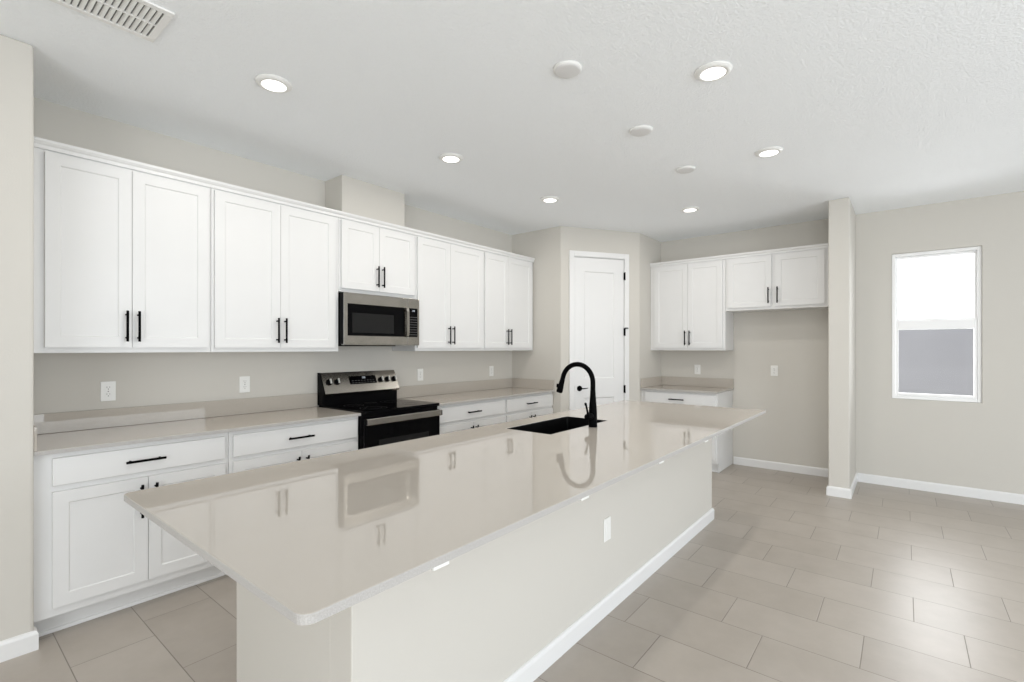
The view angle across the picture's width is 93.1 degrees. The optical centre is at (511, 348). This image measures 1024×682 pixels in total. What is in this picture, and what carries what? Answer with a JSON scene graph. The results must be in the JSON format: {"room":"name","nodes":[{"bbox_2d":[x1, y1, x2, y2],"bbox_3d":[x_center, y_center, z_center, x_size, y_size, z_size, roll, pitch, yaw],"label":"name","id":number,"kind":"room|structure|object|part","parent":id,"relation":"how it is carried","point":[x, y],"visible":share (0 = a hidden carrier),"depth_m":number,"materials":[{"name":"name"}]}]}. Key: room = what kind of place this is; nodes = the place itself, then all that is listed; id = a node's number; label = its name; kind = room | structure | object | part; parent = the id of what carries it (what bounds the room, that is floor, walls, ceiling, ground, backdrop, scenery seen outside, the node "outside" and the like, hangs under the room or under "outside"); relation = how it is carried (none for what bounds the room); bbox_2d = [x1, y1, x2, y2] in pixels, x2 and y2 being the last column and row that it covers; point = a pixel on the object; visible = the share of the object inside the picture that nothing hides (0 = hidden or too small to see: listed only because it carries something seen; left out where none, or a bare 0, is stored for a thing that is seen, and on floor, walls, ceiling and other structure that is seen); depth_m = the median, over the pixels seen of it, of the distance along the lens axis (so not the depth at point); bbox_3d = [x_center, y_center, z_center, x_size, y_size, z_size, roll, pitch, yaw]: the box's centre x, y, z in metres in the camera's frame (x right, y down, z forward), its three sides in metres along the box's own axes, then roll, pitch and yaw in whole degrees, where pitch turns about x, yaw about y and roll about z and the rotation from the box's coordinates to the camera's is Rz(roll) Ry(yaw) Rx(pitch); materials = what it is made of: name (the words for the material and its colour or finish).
{"room":"kitchen","nodes":[
{"label":"kitchen","id":0,"kind":"room"},
{"bbox_2d":[0,34,33,640],"bbox_3d":[-3.582,-0.004,1.194,0.804,2.803,3.357,0,0,39],"label":"wall","id":1,"kind":"structure","parent":0,"point":[16,57],"depth_m":2.20,"materials":[{"name":"grey paint"}]},
{"bbox_2d":[0,626,38,662],"bbox_3d":[-3.279,1.351,0.959,0.064,0.090,3.371,0,0,39],"label":"baseboard","id":2,"kind":"structure","parent":1,"relation":"attached to","point":[28,642],"depth_m":2.20,"materials":[{"name":"white paint"}]},
{"bbox_2d":[34,97,511,413],"bbox_3d":[-0.916,-0.004,5.015,0.150,2.803,6.137,0,0,39],"label":"wall","id":3,"kind":"structure","parent":0,"point":[63,382],"depth_m":3.41,"materials":[{"name":"grey paint"}]},
{"bbox_2d":[100,381,115,401],"bbox_3d":[-2.469,0.263,2.966,0.008,0.120,0.074,0,0,39],"label":"wall outlet","id":4,"kind":"object","parent":3,"relation":"attached to","point":[107,389],"visible":1,"depth_m":2.96,"materials":[{"name":"white plastic"}]},
{"bbox_2d":[105,385,111,389],"bbox_3d":[-2.467,0.242,2.964,0.003,0.029,0.033,0,0,39],"label":"receptacle","id":5,"kind":"object","parent":4,"relation":"attached to","point":[107,387],"depth_m":2.96,"materials":[{"name":"grey plastic"}]},
{"bbox_2d":[105,392,111,396],"bbox_3d":[-2.467,0.284,2.964,0.003,0.029,0.033,0,0,39],"label":"receptacle","id":6,"kind":"object","parent":4,"relation":"attached to","point":[107,394],"depth_m":2.96,"materials":[{"name":"grey plastic"}]},
{"bbox_2d":[34,147,210,352],"bbox_3d":[-2.303,-0.509,2.866,0.390,1.068,0.846,0,0,39],"label":"upper cabinet","id":7,"kind":"object","parent":3,"relation":"attached to","point":[122,256],"visible":0.93,"depth_m":2.72,"materials":[{"name":"white paint"}]},
{"bbox_3d":[-2.296,-0.510,2.642,0.020,1.010,0.360,0,0,39],"label":"door","id":8,"kind":"part","parent":7,"relation":"part of","materials":[{"name":"white paint"}]},
{"bbox_3d":[-2.176,-0.126,2.743,0.039,0.175,0.013,0,0,39],"label":"handle","id":9,"kind":"part","parent":7,"relation":"part of","materials":[{"name":"black metal"}]},
{"bbox_3d":[-2.142,-0.126,2.786,0.039,0.175,0.013,0,0,39],"label":"handle","id":10,"kind":"part","parent":7,"relation":"part of","materials":[{"name":"black metal"}]},
{"bbox_3d":[-2.058,-0.510,2.936,0.020,1.010,0.390,0,0,39],"label":"door","id":11,"kind":"part","parent":7,"relation":"part of","materials":[{"name":"white paint"}]},
{"bbox_2d":[34,393,316,434],"bbox_3d":[-2.164,0.426,3.333,0.020,0.114,1.750,0,0,39],"label":"backsplash","id":12,"kind":"structure","parent":3,"relation":"attached to","point":[46,423],"depth_m":3.17,"materials":[{"name":"beige stone"}]},
{"bbox_2d":[239,376,249,392],"bbox_3d":[-1.972,0.267,3.581,0.008,0.120,0.074,0,0,39],"label":"wall outlet","id":13,"kind":"object","parent":3,"relation":"attached to","point":[244,381],"visible":1,"depth_m":3.58,"materials":[{"name":"white plastic"}]},
{"bbox_2d":[211,188,337,351],"bbox_3d":[-1.753,-0.509,3.546,0.390,1.068,0.899,0,0,39],"label":"upper cabinet","id":14,"kind":"object","parent":3,"relation":"attached to","point":[274,266],"visible":0.96,"depth_m":3.39,"materials":[{"name":"white paint"}]},
{"bbox_3d":[-1.780,-0.510,3.280,0.020,1.010,0.420,0,0,39],"label":"door","id":15,"kind":"part","parent":14,"relation":"part of","materials":[{"name":"white paint"}]},
{"bbox_3d":[-1.642,-0.126,3.405,0.039,0.175,0.013,0,0,39],"label":"handle","id":16,"kind":"part","parent":14,"relation":"part of","materials":[{"name":"black metal"}]},
{"bbox_3d":[-1.607,-0.126,3.448,0.039,0.175,0.013,0,0,39],"label":"handle","id":17,"kind":"part","parent":14,"relation":"part of","materials":[{"name":"black metal"}]},
{"bbox_3d":[-1.512,-0.510,3.611,0.020,1.010,0.426,0,0,39],"label":"door","id":18,"kind":"part","parent":14,"relation":"part of","materials":[{"name":"white paint"}]},
{"bbox_2d":[338,217,414,298],"bbox_3d":[-1.229,-0.746,4.195,0.390,0.595,0.765,0,0,39],"label":"upper cabinet","id":19,"kind":"object","parent":3,"relation":"attached to","point":[372,260],"visible":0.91,"depth_m":4.05,"materials":[{"name":"white paint"}]},
{"bbox_3d":[-1.234,-0.746,3.955,0.020,0.539,0.350,0,0,39],"label":"door","id":20,"kind":"part","parent":19,"relation":"part of","materials":[{"name":"white paint"}]},
{"bbox_3d":[-1.118,-0.597,4.053,0.039,0.175,0.013,0,0,39],"label":"handle","id":21,"kind":"part","parent":19,"relation":"part of","materials":[{"name":"black metal"}]},
{"bbox_2d":[338,292,418,345],"bbox_3d":[-1.213,-0.228,4.182,0.429,0.420,0.754,0,0,39],"label":"microwave","id":22,"kind":"object","parent":19,"relation":"attached to","point":[363,319],"visible":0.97,"depth_m":4.01,"materials":[{"name":"silver metal"}]},
{"bbox_3d":[-1.111,-0.227,4.016,0.003,0.254,0.560,0,0,39],"label":"door glass","id":23,"kind":"part","parent":22,"relation":"part of","materials":[{"name":"black glass"}]},
{"bbox_3d":[-0.913,-0.227,4.235,0.028,0.258,0.026,0,0,39],"label":"door handle","id":24,"kind":"part","parent":22,"relation":"part of","materials":[{"name":"silver metal"}]},
{"bbox_3d":[-0.877,-0.235,4.312,0.008,0.403,0.130,0,0,39],"label":"control panel","id":25,"kind":"part","parent":22,"relation":"part of","materials":[{"name":"silver metal"}]},
{"bbox_3d":[-1.004,-0.746,4.241,0.020,0.539,0.378,0,0,39],"label":"door","id":26,"kind":"part","parent":19,"relation":"part of","materials":[{"name":"white paint"}]},
{"bbox_2d":[417,369,422,380],"bbox_3d":[-0.922,0.266,4.881,0.008,0.120,0.074,0,0,39],"label":"wall outlet","id":27,"kind":"object","parent":3,"relation":"attached to","point":[419,371],"visible":1,"depth_m":4.87,"materials":[{"name":"white plastic"}]},
{"bbox_2d":[392,235,482,350],"bbox_3d":[-0.702,-0.509,4.848,0.390,1.068,0.909,0,0,39],"label":"upper cabinet","id":28,"kind":"object","parent":3,"relation":"attached to","point":[448,276],"visible":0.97,"depth_m":4.71,"materials":[{"name":"white paint"}]},
{"bbox_3d":[-0.735,-0.510,4.573,0.020,1.010,0.406,0,0,39],"label":"door","id":29,"kind":"part","parent":28,"relation":"part of","materials":[{"name":"white paint"}]},
{"bbox_3d":[-0.459,-0.510,4.915,0.020,1.010,0.466,0,0,39],"label":"door","id":30,"kind":"part","parent":28,"relation":"part of","materials":[{"name":"white paint"}]},
{"bbox_2d":[397,378,511,398],"bbox_3d":[-0.563,0.426,5.315,0.020,0.114,1.817,0,0,39],"label":"backsplash","id":31,"kind":"structure","parent":3,"relation":"attached to","point":[455,387],"depth_m":5.19,"materials":[{"name":"beige stone"}]},
{"bbox_2d":[489,366,493,375],"bbox_3d":[-0.242,0.268,5.723,0.008,0.120,0.074,0,0,39],"label":"wall outlet","id":32,"kind":"object","parent":3,"relation":"attached to","point":[491,368],"visible":1,"depth_m":5.72,"materials":[{"name":"white plastic"}]},
{"bbox_2d":[483,251,532,350],"bbox_3d":[-0.137,-0.509,5.547,0.390,1.068,0.885,0,0,39],"label":"upper cabinet","id":33,"kind":"object","parent":3,"relation":"attached to","point":[507,281],"visible":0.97,"depth_m":5.41,"materials":[{"name":"white paint"}]},
{"bbox_2d":[34,136,534,262],"bbox_3d":[-1.223,-1.052,4.230,0.353,0.048,4.325,0,0,39],"label":"trim","id":34,"kind":"structure","parent":33,"relation":"attached to","point":[46,144],"depth_m":3.21,"materials":[{"name":"white paint"}]},
{"bbox_3d":[-0.171,-0.510,5.272,0.020,1.010,0.380,0,0,39],"label":"door","id":35,"kind":"part","parent":33,"relation":"part of","materials":[{"name":"white paint"}]},
{"bbox_3d":[0.089,-0.510,5.594,0.020,1.010,0.444,0,0,39],"label":"door","id":36,"kind":"part","parent":33,"relation":"part of","materials":[{"name":"white paint"}]},
{"bbox_2d":[325,175,404,226],"bbox_3d":[-1.275,-1.242,4.250,0.254,0.328,0.634,0,0,39],"label":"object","id":37,"kind":"structure","parent":0,"point":[343,193],"depth_m":4.09,"materials":[{"name":"grey paint"}]},
{"bbox_2d":[0,0,1023,241],"bbox_3d":[1.179,-1.456,1.133,8.389,0.100,9.644,0,0,39],"label":"ceiling","id":38,"kind":"structure","parent":0,"point":[881,105],"depth_m":2.73,"materials":[{"name":"white paint"}]},
{"bbox_2d":[49,0,174,42],"bbox_3d":[-1.666,-1.400,1.953,0.296,0.010,0.445,0,0,39],"label":"ceiling vent","id":39,"kind":"object","parent":38,"relation":"in","point":[129,16],"visible":1,"depth_m":2.03,"materials":[{"name":"white plastic"}]},
{"bbox_2d":[255,74,292,92],"bbox_3d":[-1.262,-1.398,2.572,0.181,0.015,0.181,0,0,39],"label":"recessed light","id":40,"kind":"object","parent":38,"relation":"in","point":[270,82],"visible":1,"depth_m":2.55,"materials":[{"name":"white plastic"}]},
{"bbox_2d":[439,153,462,162],"bbox_3d":[-0.449,-1.398,3.575,0.181,0.015,0.181,0,0,39],"label":"recessed light","id":41,"kind":"object","parent":38,"relation":"in","point":[445,157],"visible":1,"depth_m":3.55,"materials":[{"name":"white"}]},
{"bbox_2d":[540,196,559,202],"bbox_3d":[0.358,-1.398,4.569,0.181,0.015,0.181,0,0,39],"label":"recessed light","id":42,"kind":"object","parent":38,"relation":"in","point":[548,199],"visible":1,"depth_m":4.54,"materials":[{"name":"white"}]},
{"bbox_2d":[553,60,581,78],"bbox_3d":[0.280,-1.397,2.439,0.148,0.016,0.148,0,0,39],"label":"cover plate","id":43,"kind":"object","parent":38,"relation":"attached to","point":[566,69],"visible":1,"depth_m":2.42,"materials":[{"name":"white paint"}]},
{"bbox_2d":[629,125,652,136],"bbox_3d":[0.830,-1.397,3.125,0.148,0.016,0.148,0,0,39],"label":"cover plate","id":44,"kind":"object","parent":38,"relation":"attached to","point":[640,130],"visible":1,"depth_m":3.10,"materials":[{"name":"white paint"}]},
{"bbox_2d":[676,165,695,173],"bbox_3d":[1.362,-1.397,3.803,0.148,0.016,0.148,0,0,39],"label":"cover plate","id":45,"kind":"object","parent":38,"relation":"attached to","point":[683,169],"visible":1,"depth_m":3.77,"materials":[{"name":"white paint"}]},
{"bbox_2d":[681,206,699,211],"bbox_3d":[1.797,-1.398,4.896,0.181,0.015,0.181,0,0,39],"label":"recessed light","id":46,"kind":"object","parent":38,"relation":"in","point":[692,208],"visible":1,"depth_m":4.86,"materials":[{"name":"white"}]},
{"bbox_2d":[694,60,732,81],"bbox_3d":[1.019,-1.398,2.458,0.181,0.015,0.181,0,0,39],"label":"recessed light","id":47,"kind":"object","parent":38,"relation":"in","point":[714,70],"visible":1,"depth_m":2.44,"materials":[{"name":"white"}]},
{"bbox_2d":[755,146,782,157],"bbox_3d":[1.835,-1.398,3.465,0.181,0.015,0.181,0,0,39],"label":"recessed light","id":48,"kind":"object","parent":38,"relation":"in","point":[771,151],"visible":1,"depth_m":3.44,"materials":[{"name":"white"}]},
{"bbox_2d":[0,464,1023,681],"bbox_3d":[1.179,1.447,1.133,8.389,0.100,9.644,0,0,39],"label":"floor","id":49,"kind":"structure","parent":0,"point":[789,580],"depth_m":2.60,"materials":[{"name":"tile"}]},
{"bbox_2d":[34,432,227,636],"bbox_3d":[-2.197,0.950,2.783,0.658,0.892,0.847,0,0,39],"label":"base cabinet","id":50,"kind":"object","parent":49,"relation":"on","point":[96,555],"visible":0.71,"depth_m":2.49,"materials":[{"name":"white paint"}]},
{"bbox_3d":[-2.087,0.969,2.473,0.020,0.556,0.376,0,0,39],"label":"door","id":51,"kind":"part","parent":50,"relation":"part of","materials":[{"name":"white paint"}]},
{"bbox_3d":[-2.041,1.387,2.656,0.011,0.018,0.847,0,0,39],"label":"shoe moulding","id":52,"kind":"part","parent":50,"relation":"part of","materials":[{"name":"white paint"}]},
{"bbox_3d":[-1.966,0.596,2.622,0.020,0.134,0.760,0,0,39],"label":"drawer","id":53,"kind":"part","parent":50,"relation":"part of","materials":[{"name":"white paint"}]},
{"bbox_3d":[-1.954,0.596,2.591,0.039,0.013,0.175,0,0,39],"label":"handle","id":54,"kind":"part","parent":50,"relation":"part of","materials":[{"name":"black metal"}]},
{"bbox_3d":[-1.847,0.969,2.769,0.020,0.556,0.380,0,0,39],"label":"door","id":55,"kind":"part","parent":50,"relation":"part of","materials":[{"name":"white paint"}]},
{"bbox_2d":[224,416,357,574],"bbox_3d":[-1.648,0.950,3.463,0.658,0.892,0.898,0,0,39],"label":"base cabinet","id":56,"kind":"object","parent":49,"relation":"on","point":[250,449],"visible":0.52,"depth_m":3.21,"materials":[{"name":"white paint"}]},
{"bbox_2d":[34,393,360,455],"bbox_3d":[-1.924,0.436,3.139,0.637,0.134,1.750,0,0,39],"label":"countertop","id":57,"kind":"structure","parent":56,"relation":"on","point":[59,432],"depth_m":3.04,"materials":[{"name":"beige stone"}]},
{"bbox_3d":[-1.564,0.969,3.120,0.020,0.556,0.428,0,0,39],"label":"door","id":58,"kind":"part","parent":56,"relation":"part of","materials":[{"name":"white paint"}]},
{"bbox_3d":[-1.427,0.596,3.288,0.020,0.134,0.862,0,0,39],"label":"drawer","id":59,"kind":"part","parent":56,"relation":"part of","materials":[{"name":"white paint"}]},
{"bbox_3d":[-1.415,0.596,3.258,0.039,0.013,0.175,0,0,39],"label":"handle","id":60,"kind":"part","parent":56,"relation":"part of","materials":[{"name":"black metal"}]},
{"bbox_3d":[-1.292,0.969,3.456,0.020,0.556,0.430,0,0,39],"label":"door","id":61,"kind":"part","parent":56,"relation":"part of","materials":[{"name":"white paint"}]},
{"bbox_2d":[317,370,441,449],"bbox_3d":[-1.103,0.800,4.094,0.697,1.194,0.756,0,0,39],"label":"range","id":62,"kind":"object","parent":49,"relation":"on","point":[384,419],"visible":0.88,"depth_m":4.03,"materials":[{"name":"black metal"}]},
{"bbox_3d":[-1.329,0.297,4.283,0.105,0.184,0.745,0,0,39],"label":"control panel","id":63,"kind":"part","parent":62,"relation":"part of","materials":[{"name":"silver metal"}]},
{"bbox_3d":[-1.315,0.276,4.286,0.033,0.067,0.270,0,0,39],"label":"display panel","id":64,"kind":"part","parent":62,"relation":"part of","materials":[{"name":"black glass"}]},
{"bbox_2d":[323,399,439,414],"bbox_3d":[-1.087,0.483,4.080,0.581,0.026,0.754,0,0,39],"label":"cooktop","id":65,"kind":"object","parent":62,"relation":"in","point":[363,406],"depth_m":3.99,"materials":[{"name":"black glass"}]},
{"bbox_3d":[-0.869,0.844,3.904,0.030,0.637,0.748,0,0,39],"label":"oven door","id":66,"kind":"part","parent":62,"relation":"part of","materials":[{"name":"black glass"}]},
{"bbox_3d":[-0.847,0.550,3.882,0.032,0.050,0.744,0,0,39],"label":"oven handle","id":67,"kind":"part","parent":62,"relation":"part of","materials":[{"name":"silver metal"}]},
{"bbox_2d":[437,398,504,433],"bbox_3d":[-0.585,0.950,4.778,0.658,0.892,0.952,0,0,39],"label":"base cabinet","id":68,"kind":"object","parent":49,"relation":"on","point":[469,415],"visible":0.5,"depth_m":4.57,"materials":[{"name":"white paint"}]},
{"bbox_3d":[-0.514,0.969,4.420,0.020,0.556,0.446,0,0,39],"label":"door","id":69,"kind":"part","parent":68,"relation":"part of","materials":[{"name":"white paint"}]},
{"bbox_3d":[-0.366,0.596,4.603,0.020,0.134,0.917,0,0,39],"label":"drawer","id":70,"kind":"part","parent":68,"relation":"part of","materials":[{"name":"white paint"}]},
{"bbox_2d":[397,378,554,405],"bbox_3d":[-0.323,0.436,5.121,0.637,0.134,1.817,0,0,39],"label":"countertop","id":71,"kind":"structure","parent":68,"relation":"on","point":[481,390],"depth_m":5.18,"materials":[{"name":"beige stone"}]},
{"bbox_3d":[-0.225,0.969,4.777,0.020,0.556,0.468,0,0,39],"label":"door","id":72,"kind":"part","parent":68,"relation":"part of","materials":[{"name":"white paint"}]},
{"bbox_2d":[237,438,713,681],"bbox_3d":[0.428,0.950,2.798,1.158,0.892,3.373,0,0,39],"label":"kitchen island","id":73,"kind":"object","parent":49,"relation":"on","point":[507,608],"visible":0.38,"depth_m":1.93,"materials":[{"name":"grey paint"}]},
{"bbox_2d":[124,400,765,624],"bbox_3d":[0.344,0.493,2.705,1.188,0.020,3.760,0,0,39],"label":"island countertop","id":74,"kind":"structure","parent":73,"relation":"on","point":[313,539],"depth_m":1.58,"materials":[{"name":"beige stone"}]},
{"bbox_2d":[507,416,605,433],"bbox_3d":[0.302,0.601,3.090,0.325,0.234,0.681,0,0,39],"label":"sink","id":75,"kind":"object","parent":74,"relation":"in","point":[553,426],"visible":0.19,"depth_m":3.32,"materials":[{"name":"black"}]},
{"bbox_2d":[556,362,596,427],"bbox_3d":[0.385,0.284,3.033,0.292,0.397,0.116,0,0,39],"label":"faucet","id":76,"kind":"object","parent":74,"relation":"on","point":[591,415],"visible":1,"depth_m":2.97,"materials":[{"name":"black metal"}]},
{"bbox_3d":[0.411,0.169,3.052,0.253,0.167,0.031,0,0,39],"label":"spout","id":77,"kind":"part","parent":76,"relation":"part of","materials":[{"name":"black metal"}]},
{"bbox_3d":[0.465,0.380,2.942,0.037,0.106,0.077,0,0,39],"label":"lever handle","id":78,"kind":"part","parent":76,"relation":"part of","materials":[{"name":"black metal"}]},
{"bbox_2d":[604,516,610,541],"bbox_3d":[0.504,0.955,2.561,0.008,0.120,0.074,0,0,39],"label":"wall outlet","id":79,"kind":"object","parent":73,"relation":"attached to","point":[607,522],"visible":1,"depth_m":2.55,"materials":[{"name":"white plastic"}]},
{"bbox_3d":[0.292,1.351,2.917,0.795,0.090,3.359,0,0,39],"label":"baseboard","id":80,"kind":"part","parent":73,"relation":"part of","materials":[{"name":"white paint"}]},
{"bbox_2d":[505,392,552,421],"bbox_3d":[-0.014,0.950,5.485,0.658,0.892,0.861,0,0,39],"label":"base cabinet","id":81,"kind":"object","parent":49,"relation":"on","point":[534,405],"visible":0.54,"depth_m":5.26,"materials":[{"name":"white paint"}]},
{"bbox_3d":[0.073,0.969,5.146,0.020,0.556,0.408,0,0,39],"label":"door","id":82,"kind":"part","parent":81,"relation":"part of","materials":[{"name":"white paint"}]},
{"bbox_3d":[0.206,0.596,5.311,0.020,0.134,0.831,0,0,39],"label":"drawer","id":83,"kind":"part","parent":81,"relation":"part of","materials":[{"name":"white paint"}]},
{"bbox_3d":[0.335,0.969,5.471,0.020,0.556,0.420,0,0,39],"label":"door","id":84,"kind":"part","parent":81,"relation":"part of","materials":[{"name":"white paint"}]},
{"bbox_2d":[642,390,732,472],"bbox_3d":[2.111,0.950,5.890,0.893,0.892,0.668,0,0,39],"label":"base cabinet","id":85,"kind":"object","parent":49,"relation":"on","point":[722,444],"visible":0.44,"depth_m":5.61,"materials":[{"name":"white paint"}]},
{"bbox_3d":[1.942,0.596,5.658,0.824,0.134,0.020,0,0,39],"label":"drawer","id":86,"kind":"part","parent":85,"relation":"part of","materials":[{"name":"white paint"}]},
{"bbox_2d":[640,376,733,393],"bbox_3d":[2.123,0.436,5.894,0.905,0.134,0.648,0,0,39],"label":"countertop","id":87,"kind":"structure","parent":85,"relation":"on","point":[660,383],"depth_m":6.00,"materials":[{"name":"beige stone"}]},
{"bbox_3d":[2.103,0.969,5.528,0.410,0.556,0.020,0,0,39],"label":"door","id":88,"kind":"part","parent":85,"relation":"part of","materials":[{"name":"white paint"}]},
{"bbox_2d":[512,226,560,412],"bbox_3d":[0.311,-0.004,5.842,0.719,2.803,0.100,0,0,39],"label":"wall","id":89,"kind":"structure","parent":0,"point":[543,362],"depth_m":5.72,"materials":[{"name":"grey paint"}]},
{"bbox_2d":[561,226,639,411],"bbox_3d":[1.040,-0.004,5.792,1.049,2.803,0.100,0,0,-19],"label":"wall","id":90,"kind":"structure","parent":0,"point":[572,238],"depth_m":5.79,"materials":[{"name":"grey paint"}]},
{"bbox_2d":[569,250,628,409],"bbox_3d":[1.026,0.132,5.760,0.790,2.530,0.151,0,0,-19],"label":"door","id":91,"kind":"structure","parent":90,"relation":"in","point":[598,281],"depth_m":5.74,"materials":[{"name":"white paint"}]},
{"bbox_2d":[640,233,660,400],"bbox_3d":[1.725,-0.004,6.203,0.100,2.803,0.669,0,0,39],"label":"wall","id":92,"kind":"structure","parent":0,"point":[650,249],"depth_m":6.10,"materials":[{"name":"grey paint"}]},
{"bbox_2d":[828,197,855,488],"bbox_3d":[3.313,-0.004,4.858,0.167,2.803,0.766,0,0,39],"label":"wall column","id":93,"kind":"structure","parent":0,"point":[841,213],"depth_m":4.57,"materials":[{"name":"grey paint"}]},
{"bbox_2d":[826,473,857,498],"bbox_3d":[3.309,1.351,4.853,0.195,0.090,0.780,0,0,39],"label":"baseboard","id":94,"kind":"structure","parent":93,"relation":"attached to","point":[840,492],"depth_m":4.57,"materials":[{"name":"white paint"}]},
{"bbox_2d":[661,191,1023,493],"bbox_3d":[4.130,-0.004,4.787,7.989,2.803,0.150,0,0,39],"label":"wall","id":95,"kind":"structure","parent":0,"point":[965,444],"depth_m":4.97,"materials":[{"name":"grey paint"}]},
{"bbox_2d":[651,259,732,349],"bbox_3d":[2.201,-0.509,5.992,0.902,1.068,0.396,0,0,39],"label":"upper cabinet","id":96,"kind":"object","parent":95,"relation":"attached to","point":[688,300],"visible":0.97,"depth_m":5.83,"materials":[{"name":"white paint"}]},
{"bbox_3d":[1.962,-0.510,5.993,0.416,1.010,0.020,0,0,39],"label":"door","id":97,"kind":"part","parent":96,"relation":"part of","materials":[{"name":"white paint"}]},
{"bbox_3d":[2.280,-0.510,5.736,0.396,1.010,0.020,0,0,39],"label":"door","id":98,"kind":"part","parent":96,"relation":"part of","materials":[{"name":"white paint"}]},
{"bbox_2d":[694,365,699,373],"bbox_3d":[2.342,0.267,6.129,0.074,0.120,0.008,0,0,39],"label":"wall outlet","id":99,"kind":"object","parent":95,"relation":"attached to","point":[696,367],"visible":1,"depth_m":6.13,"materials":[{"name":"white plastic"}]},
{"bbox_2d":[662,376,733,387],"bbox_3d":[2.320,0.426,6.138,0.905,0.114,0.020,0,0,39],"label":"backsplash","id":100,"kind":"structure","parent":95,"relation":"attached to","point":[666,380],"depth_m":6.10,"materials":[{"name":"beige stone"}]},
{"bbox_2d":[771,366,777,375],"bbox_3d":[3.018,0.259,5.583,0.074,0.120,0.008,0,0,39],"label":"wall outlet","id":101,"kind":"object","parent":95,"relation":"attached to","point":[774,369],"visible":1,"depth_m":5.58,"materials":[{"name":"white plastic"}]},
{"bbox_2d":[726,248,827,312],"bbox_3d":[2.956,-0.736,5.382,1.035,0.615,0.396,0,0,39],"label":"upper cabinet","id":102,"kind":"object","parent":95,"relation":"attached to","point":[798,280],"visible":0.92,"depth_m":5.24,"materials":[{"name":"white paint"}]},
{"bbox_2d":[650,243,827,266],"bbox_3d":[2.615,-1.052,5.680,1.940,0.048,0.359,0,0,39],"label":"trim","id":103,"kind":"structure","parent":102,"relation":"attached to","point":[824,245],"depth_m":5.46,"materials":[{"name":"white paint"}]},
{"bbox_3d":[2.655,-0.737,5.433,0.449,0.557,0.020,0,0,39],"label":"door","id":104,"kind":"part","parent":102,"relation":"part of","materials":[{"name":"white paint"}]},
{"bbox_3d":[2.791,-0.579,5.286,0.013,0.175,0.039,0,0,39],"label":"handle","id":105,"kind":"part","parent":102,"relation":"part of","materials":[{"name":"black metal"}]},
{"bbox_3d":[2.860,-0.579,5.231,0.013,0.175,0.039,0,0,39],"label":"handle","id":106,"kind":"part","parent":102,"relation":"part of","materials":[{"name":"black metal"}]},
{"bbox_3d":[3.035,-0.737,5.126,0.456,0.557,0.020,0,0,39],"label":"door","id":107,"kind":"part","parent":102,"relation":"part of","materials":[{"name":"white paint"}]},
{"bbox_2d":[734,456,827,476],"bbox_3d":[3.075,1.351,5.534,1.025,0.090,0.014,0,0,39],"label":"baseboard","id":108,"kind":"structure","parent":95,"relation":"attached to","point":[801,469],"depth_m":5.52,"materials":[{"name":"white paint"}]},
{"bbox_2d":[892,246,981,402],"bbox_3d":[4.143,-0.223,4.754,0.660,1.462,0.079,0,0,39],"label":"window","id":109,"kind":"structure","parent":95,"relation":"in","point":[975,322],"depth_m":4.70,"materials":[{"name":"white plastic"}]},
{"bbox_3d":[4.154,-0.589,4.768,0.598,0.668,0.026,0,0,39],"label":"sash","id":110,"kind":"part","parent":109,"relation":"part of","materials":[{"name":"white glass"}]},
{"bbox_3d":[4.133,0.101,4.742,0.598,0.752,0.028,0,0,39],"label":"sash","id":111,"kind":"part","parent":109,"relation":"part of","materials":[{"name":"white plastic"}]},
{"bbox_2d":[858,473,1023,504],"bbox_3d":[5.406,1.351,3.651,4.578,0.090,0.014,0,0,39],"label":"baseboard","id":112,"kind":"structure","parent":95,"relation":"attached to","point":[1014,498],"depth_m":4.66,"materials":[{"name":"white paint"}]},
{"label":"outside","id":113,"kind":"structure","parent":0,"visible":0},
{"bbox_3d":[11.438,1.597,14.160,30.000,0.200,23.596,0,0,39],"label":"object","id":114,"kind":"structure","parent":113,"visible":0},
{"bbox_2d":[899,328,973,395],"bbox_3d":[5.907,0.532,7.312,14.000,1.930,0.200,0,0,39],"label":"wall","id":115,"kind":"structure","parent":114,"relation":"on","point":[931,361],"depth_m":7.00,"materials":[{"name":"grey paint"}]}
]}

